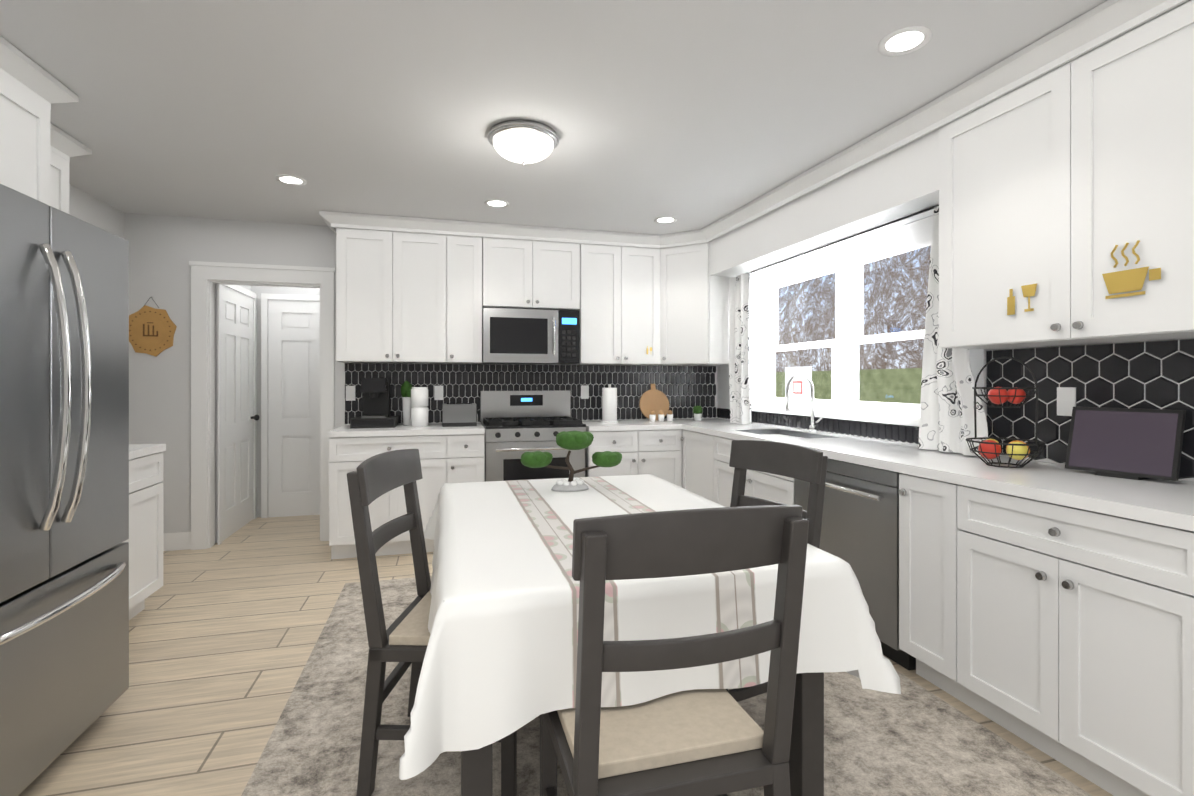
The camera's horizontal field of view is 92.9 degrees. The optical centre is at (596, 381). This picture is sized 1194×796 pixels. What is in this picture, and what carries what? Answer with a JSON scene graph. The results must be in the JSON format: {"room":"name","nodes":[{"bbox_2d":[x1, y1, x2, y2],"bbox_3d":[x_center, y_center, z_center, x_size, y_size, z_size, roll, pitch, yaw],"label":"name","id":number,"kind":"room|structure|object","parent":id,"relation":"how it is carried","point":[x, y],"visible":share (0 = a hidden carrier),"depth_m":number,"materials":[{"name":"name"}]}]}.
{"room":"kitchen","nodes":[
{"label":"kitchen","id":0,"kind":"room"},
{"bbox_2d":[69,184,123,238],"bbox_3d":[-2.642,0.011,1.036,0.100,2.460,6.300,0,0,-15],"label":"wall","id":1,"kind":"structure","parent":0,"point":[88,208],"depth_m":3.76,"materials":[{"name":"grey paint"}]},
{"bbox_2d":[0,44,55,205],"bbox_3d":[-2.413,-0.897,1.667,0.668,0.635,1.200,0,0,-15],"label":"upper cabinet","id":2,"kind":"object","parent":1,"relation":"attached to","point":[31,91],"depth_m":2.19,"materials":[{"name":"white wood"}]},
{"bbox_2d":[50,123,91,213],"bbox_3d":[-2.772,-0.683,2.570,0.444,1.067,0.725,0,0,-15],"label":"upper cabinet","id":3,"kind":"object","parent":1,"relation":"attached to","point":[64,147],"visible":0.02,"depth_m":2.82,"materials":[{"name":"white wood"}]},
{"bbox_2d":[223,285,250,297],"bbox_3d":[-3.096,0.010,4.741,0.100,2.460,0.890,0,0,-15],"label":"wall","id":4,"kind":"structure","parent":0,"point":[247,287],"depth_m":5.06,"materials":[{"name":"white paint"}]},
{"bbox_2d":[215,284,259,544],"bbox_3d":[-2.989,0.217,4.749,0.107,2.045,0.890,0,0,-15],"label":"hall door","id":5,"kind":"structure","parent":4,"relation":"in","point":[237,417],"depth_m":4.70,"materials":[{"name":"white wood"}]},
{"bbox_2d":[251,286,319,516],"bbox_3d":[-2.662,0.009,5.370,1.265,2.460,0.100,0,0,-15],"label":"wall","id":6,"kind":"structure","parent":0,"point":[258,290],"depth_m":5.20,"materials":[{"name":"grey paint"}]},
{"bbox_2d":[261,293,319,517],"bbox_3d":[-2.603,0.217,5.277,0.930,2.045,0.107,0,0,-15],"label":"hall door","id":7,"kind":"structure","parent":6,"relation":"in","point":[290,407],"depth_m":5.23,"materials":[{"name":"white wood"}]},
{"bbox_2d":[124,213,716,532],"bbox_3d":[-1.157,0.010,4.750,4.900,2.460,0.100,0,0,-15],"label":"wall","id":8,"kind":"structure","parent":0,"point":[164,250],"depth_m":4.18,"materials":[{"name":"grey paint"}]},
{"bbox_2d":[129,297,176,356],"bbox_3d":[-3.246,-0.403,4.126,0.324,0.438,0.016,0,0,-15],"label":"plaque","id":9,"kind":"object","parent":8,"relation":"attached to","point":[152,331],"visible":0.98,"depth_m":4.12,"materials":[{"name":"brown wood"}]},
{"bbox_2d":[163,532,190,550],"bbox_3d":[-3.045,1.175,3.524,0.442,0.130,1.313,0,0,-15],"label":"baseboard","id":10,"kind":"structure","parent":8,"relation":"attached to","point":[177,541],"depth_m":4.18,"materials":[{"name":"white wood"}]},
{"bbox_2d":[189,261,335,549],"bbox_3d":[-2.539,0.175,4.363,0.990,2.130,0.130,0,0,-15],"label":"door frame","id":11,"kind":"structure","parent":8,"relation":"attached to","point":[206,277],"depth_m":4.25,"materials":[{"name":"white wood"}]},
{"bbox_2d":[336,228,455,363],"bbox_3d":[-1.538,-0.683,4.412,0.848,1.066,0.345,0,0,-15],"label":"upper cabinet","id":12,"kind":"object","parent":8,"relation":"attached to","point":[406,297],"depth_m":4.24,"materials":[{"name":"white wood"}]},
{"bbox_2d":[456,235,483,363],"bbox_3d":[-1.098,-0.683,4.530,0.336,1.066,0.345,0,0,-15],"label":"upper cabinet","id":13,"kind":"object","parent":8,"relation":"attached to","point":[469,249],"depth_m":4.39,"materials":[{"name":"white wood"}]},
{"bbox_2d":[344,363,715,424],"bbox_3d":[-0.438,0.095,4.884,3.218,0.487,0.011,0,0,-15],"label":"backsplash","id":14,"kind":"structure","parent":8,"relation":"attached to","point":[685,390],"depth_m":4.90,"materials":[{"name":"black tile"}]},
{"bbox_2d":[346,386,355,400],"bbox_3d":[-1.941,0.090,4.470,0.070,0.116,0.006,0,0,-15],"label":"electrical outlet","id":15,"kind":"object","parent":14,"relation":"attached to","point":[350,394],"visible":1,"depth_m":4.47,"materials":[{"name":"white plastic"}]},
{"bbox_2d":[434,386,442,399],"bbox_3d":[-1.294,0.090,4.645,0.070,0.116,0.006,0,0,-15],"label":"electrical outlet","id":16,"kind":"object","parent":14,"relation":"attached to","point":[438,392],"visible":1,"depth_m":4.64,"materials":[{"name":"white plastic"}]},
{"bbox_2d":[581,385,588,398],"bbox_3d":[-0.106,0.090,4.964,0.070,0.116,0.006,0,0,-15],"label":"electrical outlet","id":17,"kind":"object","parent":14,"relation":"attached to","point":[584,391],"visible":1,"depth_m":4.96,"materials":[{"name":"white plastic"}]},
{"bbox_2d":[484,237,583,311],"bbox_3d":[-0.557,-0.903,4.676,0.776,0.626,0.345,0,0,-15],"label":"upper cabinet","id":18,"kind":"object","parent":8,"relation":"attached to","point":[519,274],"depth_m":4.51,"materials":[{"name":"white wood"}]},
{"bbox_2d":[480,308,578,364],"bbox_3d":[-0.550,-0.360,4.615,0.758,0.420,0.436,0,0,-15],"label":"microwave","id":19,"kind":"object","parent":18,"relation":"attached to","point":[523,336],"visible":0.98,"depth_m":4.45,"materials":[{"name":"silver metal"}]},
{"bbox_2d":[571,244,627,364],"bbox_3d":[0.022,-0.683,4.831,0.414,1.066,0.345,0,0,-15],"label":"upper cabinet","id":20,"kind":"object","parent":8,"relation":"attached to","point":[595,323],"depth_m":4.66,"materials":[{"name":"white wood"}]},
{"bbox_2d":[612,245,667,364],"bbox_3d":[0.322,-0.683,4.891,0.464,1.066,0.386,0,0,-15],"label":"upper cabinet","id":21,"kind":"object","parent":8,"relation":"attached to","point":[631,266],"depth_m":4.73,"materials":[{"name":"white wood"}]},
{"bbox_2d":[652,242,752,365],"bbox_3d":[0.836,-0.683,4.898,0.766,1.066,0.640,0,0,-15],"label":"upper cabinet","id":22,"kind":"object","parent":8,"relation":"attached to","point":[690,306],"depth_m":4.68,"materials":[{"name":"white wood"}]},
{"bbox_2d":[319,0,1187,248],"bbox_3d":[0.000,-1.171,2.419,2.975,0.092,4.996,0,0,-15],"label":"crown molding","id":23,"kind":"structure","parent":8,"relation":"attached to","point":[1102,23],"depth_m":2.77,"materials":[{"name":"white wood"}]},
{"bbox_2d":[0,0,1106,234],"bbox_3d":[-0.513,-1.270,2.360,4.900,0.100,7.750,0,0,-15],"label":"ceiling","id":24,"kind":"structure","parent":0,"point":[694,114],"depth_m":2.41,"materials":[{"name":"white paint"}]},
{"bbox_2d":[275,175,306,185],"bbox_3d":[-1.846,-1.217,3.425,0.170,0.006,0.170,0,0,-15],"label":"recessed light","id":25,"kind":"object","parent":24,"relation":"in","point":[291,180],"visible":0.96,"depth_m":3.42,"materials":[{"name":"white plastic"}]},
{"bbox_2d":[484,199,509,207],"bbox_3d":[-0.683,-1.217,3.873,0.170,0.006,0.170,0,0,-15],"label":"recessed light","id":26,"kind":"object","parent":24,"relation":"in","point":[496,203],"visible":0.98,"depth_m":3.87,"materials":[{"name":"white plastic"}]},
{"bbox_2d":[488,119,558,164],"bbox_3d":[-0.362,-1.144,2.800,0.350,0.150,0.350,0,0,-15],"label":"flush-mount light","id":27,"kind":"object","parent":24,"relation":"attached to","point":[523,142],"visible":1,"depth_m":2.70,"materials":[{"name":"white glass"}]},
{"bbox_2d":[654,216,676,223],"bbox_3d":[0.516,-1.217,4.268,0.170,0.006,0.170,0,0,-15],"label":"recessed light","id":28,"kind":"object","parent":24,"relation":"in","point":[664,220],"visible":0.94,"depth_m":4.27,"materials":[{"name":"white plastic"}]},
{"bbox_2d":[878,26,931,55],"bbox_3d":[1.098,-1.216,2.028,0.170,0.006,0.170,0,0,-15],"label":"recessed light","id":29,"kind":"object","parent":24,"relation":"in","point":[906,40],"visible":1,"depth_m":2.02,"materials":[{"name":"white plastic"}]},
{"bbox_2d":[18,515,1112,795],"bbox_3d":[-0.513,1.290,2.361,4.900,0.100,7.750,0,0,-15],"label":"floor","id":30,"kind":"structure","parent":0,"point":[224,635],"depth_m":2.45,"materials":[{"name":"brown wood"}]},
{"bbox_2d":[0,184,128,795],"bbox_3d":[-2.066,0.351,1.627,0.980,1.780,0.900,0,0,-15],"label":"fridge","id":31,"kind":"object","parent":30,"relation":"on","point":[64,479],"visible":1,"depth_m":1.75,"materials":[{"name":"silver metal"}]},
{"bbox_2d":[123,452,162,619],"bbox_3d":[-2.591,0.810,2.552,0.747,0.860,1.000,0,0,-15],"label":"base cabinet","id":32,"kind":"object","parent":30,"relation":"on","point":[145,540],"visible":0.19,"depth_m":2.95,"materials":[{"name":"white wood"}]},
{"bbox_2d":[129,444,165,459],"bbox_3d":[-2.607,0.360,2.547,0.747,0.039,1.000,0,0,-15],"label":"countertop","id":33,"kind":"structure","parent":32,"relation":"on","point":[137,450],"depth_m":2.95,"materials":[{"name":"white stone"}]},
{"bbox_2d":[329,434,484,558],"bbox_3d":[-1.403,0.810,4.296,1.048,0.860,0.645,0,0,-15],"label":"base cabinet","id":34,"kind":"object","parent":30,"relation":"on","point":[457,458],"visible":0.62,"depth_m":4.00,"materials":[{"name":"white wood"}]},
{"bbox_2d":[328,423,484,437],"bbox_3d":[-1.405,0.359,4.304,1.048,0.039,0.627,0,0,-15],"label":"countertop","id":35,"kind":"structure","parent":34,"relation":"on","point":[404,430],"depth_m":4.05,"materials":[{"name":"white stone"}]},
{"bbox_2d":[350,378,398,428],"bbox_3d":[-1.691,0.155,4.330,0.310,0.370,0.334,0,0,-15],"label":"coffee maker","id":36,"kind":"object","parent":35,"relation":"on","point":[376,392],"visible":1,"depth_m":4.22,"materials":[{"name":"black plastic"}]},
{"bbox_2d":[401,381,412,424],"bbox_3d":[-1.498,0.165,4.482,0.100,0.350,0.101,0,0,-15],"label":"plant","id":37,"kind":"object","parent":35,"relation":"on","point":[406,387],"visible":0.85,"depth_m":4.45,"materials":[{"name":"green plant"}]},
{"bbox_2d":[411,387,427,426],"bbox_3d":[-1.363,0.190,4.363,0.128,0.300,0.130,0,0,-15],"label":"canisters","id":38,"kind":"object","parent":35,"relation":"on","point":[419,405],"visible":1,"depth_m":4.31,"materials":[{"name":"white ceramic"}]},
{"bbox_2d":[442,403,477,426],"bbox_3d":[-1.062,0.254,4.403,0.267,0.172,0.184,0,0,-15],"label":"toaster","id":39,"kind":"object","parent":35,"relation":"on","point":[459,414],"visible":1,"depth_m":4.32,"materials":[{"name":"silver metal"}]},
{"bbox_2d":[480,390,585,481],"bbox_3d":[-0.520,0.657,4.502,0.755,1.165,0.672,0,0,-15],"label":"range","id":40,"kind":"object","parent":30,"relation":"on","point":[516,425],"visible":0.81,"depth_m":4.28,"materials":[{"name":"silver metal"}]},
{"bbox_2d":[585,429,683,486],"bbox_3d":[0.226,0.810,4.749,0.765,0.860,0.617,0,0,-15],"label":"base cabinet","id":41,"kind":"object","parent":30,"relation":"on","point":[657,453],"visible":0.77,"depth_m":4.44,"materials":[{"name":"white wood"}]},
{"bbox_2d":[582,418,729,430],"bbox_3d":[0.531,0.359,4.825,1.395,0.039,0.627,0,0,-15],"label":"countertop","id":42,"kind":"structure","parent":41,"relation":"on","point":[619,425],"depth_m":4.53,"materials":[{"name":"white stone"}]},
{"bbox_2d":[601,384,617,422],"bbox_3d":[0.106,0.180,4.790,0.150,0.320,0.150,0,0,-15],"label":"paper towel","id":43,"kind":"object","parent":42,"relation":"on","point":[609,404],"visible":1,"depth_m":4.74,"materials":[{"name":"white paper"}]},
{"bbox_2d":[639,384,668,419],"bbox_3d":[0.512,0.180,5.089,0.280,0.326,0.086,0,0,-15],"label":"cutting board","id":44,"kind":"object","parent":42,"relation":"on","point":[655,400],"visible":0.83,"depth_m":5.08,"materials":[{"name":"brown wood"}]},
{"bbox_2d":[649,410,658,421],"bbox_3d":[0.474,0.291,4.848,0.054,0.097,0.054,0,0,-30],"label":"jar","id":45,"kind":"object","parent":42,"relation":"on","point":[652,416],"depth_m":4.83,"materials":[{"name":"white ceramic"}]},
{"bbox_2d":[659,410,663,421],"bbox_3d":[0.551,0.291,4.869,0.054,0.097,0.054,0,0,-30],"label":"jar","id":46,"kind":"object","parent":42,"relation":"on","point":[661,414],"depth_m":4.85,"materials":[{"name":"white ceramic"}]},
{"bbox_2d":[667,410,672,420],"bbox_3d":[0.628,0.291,4.889,0.054,0.097,0.054,0,0,-30],"label":"jar","id":47,"kind":"object","parent":42,"relation":"on","point":[669,416],"depth_m":4.87,"materials":[{"name":"white ceramic"}]},
{"bbox_2d":[693,406,702,420],"bbox_3d":[0.888,0.275,5.001,0.090,0.130,0.085,0,0,-15],"label":"potted plant","id":48,"kind":"object","parent":42,"relation":"on","point":[697,410],"visible":1,"depth_m":4.97,"materials":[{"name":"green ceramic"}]},
{"bbox_2d":[241,576,1091,795],"bbox_3d":[0.268,1.234,1.458,2.440,0.010,4.800,0,0,-15],"label":"rug","id":49,"kind":"object","parent":30,"relation":"on","point":[913,738],"visible":0.33,"depth_m":1.92,"materials":[{"name":"grey carpet"}]},
{"bbox_2d":[347,449,516,795],"bbox_3d":[-0.482,0.734,1.886,0.499,0.990,0.470,0,0,2],"label":"chair","id":50,"kind":"object","parent":49,"relation":"on","point":[403,639],"visible":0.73,"depth_m":1.68,"materials":[{"name":"black wood"}]},
{"bbox_2d":[399,474,900,795],"bbox_3d":[-0.026,0.853,2.096,1.239,0.752,1.676,0,0,-15],"label":"table","id":51,"kind":"object","parent":49,"relation":"on","point":[500,660],"visible":0.79,"depth_m":1.39,"materials":[{"name":"fabric"}]},
{"bbox_2d":[520,431,621,491],"bbox_3d":[-0.108,0.346,2.516,0.464,0.258,0.157,0,0,-15],"label":"centrepiece","id":52,"kind":"object","parent":51,"relation":"on","point":[574,440],"visible":1,"depth_m":2.48,"materials":[{"name":"green plant"}]},
{"bbox_2d":[540,505,808,795],"bbox_3d":[0.133,0.734,1.288,0.470,0.990,0.499,0,0,-15],"label":"chair","id":53,"kind":"object","parent":49,"relation":"on","point":[707,742],"visible":0.9,"depth_m":1.11,"materials":[{"name":"grey wood"}]},
{"bbox_2d":[726,440,827,701],"bbox_3d":[0.513,0.734,2.141,0.499,0.990,0.470,0,0,-27],"label":"chair","id":54,"kind":"object","parent":49,"relation":"on","point":[803,463],"visible":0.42,"depth_m":2.17,"materials":[{"name":"black wood"}]},
{"bbox_2d":[680,429,791,502],"bbox_3d":[1.062,0.810,4.351,0.618,0.860,0.618,0,0,-15],"label":"base cabinet","id":55,"kind":"object","parent":30,"relation":"on","point":[698,449],"depth_m":4.24,"materials":[{"name":"white wood"}]},
{"bbox_2d":[716,433,839,506],"bbox_3d":[1.244,0.810,3.675,0.618,0.860,1.014,0,0,-15],"label":"base cabinet","id":56,"kind":"object","parent":30,"relation":"on","point":[768,486],"depth_m":3.72,"materials":[{"name":"white wood"}]},
{"bbox_2d":[794,458,915,670],"bbox_3d":[1.420,0.812,2.814,0.627,0.856,0.728,0,0,-15],"label":"dishwasher","id":57,"kind":"object","parent":30,"relation":"on","point":[860,527],"visible":0.4,"depth_m":2.55,"materials":[{"name":"silver metal"}]},
{"bbox_2d":[898,473,971,707],"bbox_3d":[1.612,0.811,2.307,0.618,0.860,0.338,0,0,-15],"label":"base cabinet","id":58,"kind":"object","parent":30,"relation":"on","point":[935,516],"depth_m":2.22,"materials":[{"name":"white wood"}]},
{"bbox_2d":[972,487,1193,795],"bbox_3d":[1.736,0.811,1.848,0.618,0.860,0.846,0,0,-15],"label":"base cabinet","id":59,"kind":"object","parent":30,"relation":"on","point":[1063,634],"depth_m":1.70,"materials":[{"name":"white wood"}]},
{"bbox_2d":[682,423,1193,530],"bbox_3d":[1.507,0.360,2.679,0.627,0.039,4.022,0,0,-15],"label":"countertop","id":60,"kind":"structure","parent":59,"relation":"on","point":[1169,503],"depth_m":2.06,"materials":[{"name":"white stone"}]},
{"bbox_2d":[736,429,839,438],"bbox_3d":[1.233,0.452,3.758,0.398,0.216,0.698,0,0,-15],"label":"sink basin","id":61,"kind":"object","parent":60,"relation":"in","point":[780,433],"depth_m":4.01,"materials":[{"name":"silver metal"}]},
{"bbox_2d":[785,373,821,432],"bbox_3d":[1.372,0.142,3.760,0.230,0.396,0.118,0,0,-15],"label":"faucet","id":62,"kind":"object","parent":60,"relation":"on","point":[812,427],"visible":1,"depth_m":3.79,"materials":[{"name":"silver metal"}]},
{"bbox_2d":[966,356,1045,467],"bbox_3d":[1.648,0.118,2.295,0.264,0.443,0.272,0,0,-15],"label":"fruit basket","id":63,"kind":"object","parent":60,"relation":"on","point":[991,448],"visible":1,"depth_m":2.27,"materials":[{"name":"black metal"}]},
{"bbox_2d":[1065,407,1185,480],"bbox_3d":[1.892,0.218,2.040,0.100,0.245,0.310,0,0,-27],"label":"smart display","id":64,"kind":"object","parent":60,"relation":"on","point":[1132,443],"visible":1,"depth_m":2.01,"materials":[{"name":"black"}]},
{"bbox_2d":[717,278,1193,481],"bbox_3d":[1.993,0.011,2.284,0.100,2.460,6.300,0,0,-15],"label":"wall","id":65,"kind":"structure","parent":0,"point":[723,400],"depth_m":4.72,"materials":[{"name":"black tile"}]},
{"bbox_2d":[710,129,937,277],"bbox_3d":[1.382,-1.038,3.599,0.384,0.356,2.156,0,0,-15],"label":"valance","id":66,"kind":"object","parent":65,"relation":"attached to","point":[902,182],"depth_m":3.20,"materials":[{"name":"wood"}]},
{"bbox_2d":[746,205,938,273],"bbox_3d":[1.423,-0.852,3.593,0.012,0.012,2.115,0,0,-15],"label":"curtain rod","id":67,"kind":"object","parent":66,"relation":"attached to","point":[902,218],"visible":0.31,"depth_m":3.31,"materials":[{"name":"grey metal"}]},
{"bbox_2d":[729,273,751,424],"bbox_3d":[1.141,-0.257,4.507,0.080,1.177,0.255,0,0,-15],"label":"curtain","id":68,"kind":"object","parent":67,"relation":"hanging from","point":[739,351],"visible":1,"depth_m":4.51,"materials":[{"name":"white fabric"}]},
{"bbox_2d":[918,206,987,455],"bbox_3d":[1.669,-0.256,2.679,0.060,1.177,0.370,0,0,-15],"label":"curtain","id":69,"kind":"object","parent":67,"relation":"hanging from","point":[946,423],"visible":0.46,"depth_m":2.71,"materials":[{"name":"white fabric"}]},
{"bbox_2d":[752,215,986,425],"bbox_3d":[1.592,-0.310,3.663,0.136,1.091,2.040,0,0,-15],"label":"window","id":70,"kind":"structure","parent":65,"relation":"in","point":[845,263],"depth_m":3.62,"materials":[{"name":"white"}]},
{"bbox_2d":[753,215,933,293],"bbox_3d":[1.541,-0.782,3.638,0.024,0.144,2.010,0,0,-15],"label":"window shade","id":71,"kind":"object","parent":70,"relation":"attached to","point":[915,235],"depth_m":3.49,"materials":[{"name":"white fabric"}]},
{"bbox_2d":[717,339,1193,481],"bbox_3d":[1.725,0.096,3.057,0.011,0.487,4.640,0,0,-15],"label":"backsplash","id":72,"kind":"structure","parent":65,"relation":"attached to","point":[1149,375],"depth_m":2.32,"materials":[{"name":"black tile"}]},
{"bbox_2d":[1057,387,1075,415],"bbox_3d":[1.915,0.081,2.315,0.006,0.116,0.070,0,0,-15],"label":"electrical outlet","id":73,"kind":"object","parent":72,"relation":"attached to","point":[1066,400],"visible":0.86,"depth_m":2.32,"materials":[{"name":"white plastic"}]},
{"bbox_2d":[934,0,1193,348],"bbox_3d":[1.834,-0.682,2.000,0.344,1.066,1.168,0,0,-15],"label":"upper cabinet","id":74,"kind":"object","parent":65,"relation":"attached to","point":[1062,196],"depth_m":1.96,"materials":[{"name":"white wood"}]},
{"label":"outside","id":75,"kind":"structure","parent":0,"visible":0},
{"bbox_2d":[776,246,930,403],"bbox_3d":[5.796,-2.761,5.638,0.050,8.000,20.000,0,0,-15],"label":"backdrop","id":76,"kind":"structure","parent":75,"point":[875,329],"depth_m":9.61,"materials":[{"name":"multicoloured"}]},
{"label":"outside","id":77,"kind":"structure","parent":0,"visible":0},
{"bbox_2d":[785,366,811,398],"bbox_3d":[4.075,0.468,11.389,0.124,1.540,0.840,0,0,-15],"label":"sign","id":78,"kind":"object","parent":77,"point":[797,383],"depth_m":11.31,"materials":[{"name":"white"}]}
]}

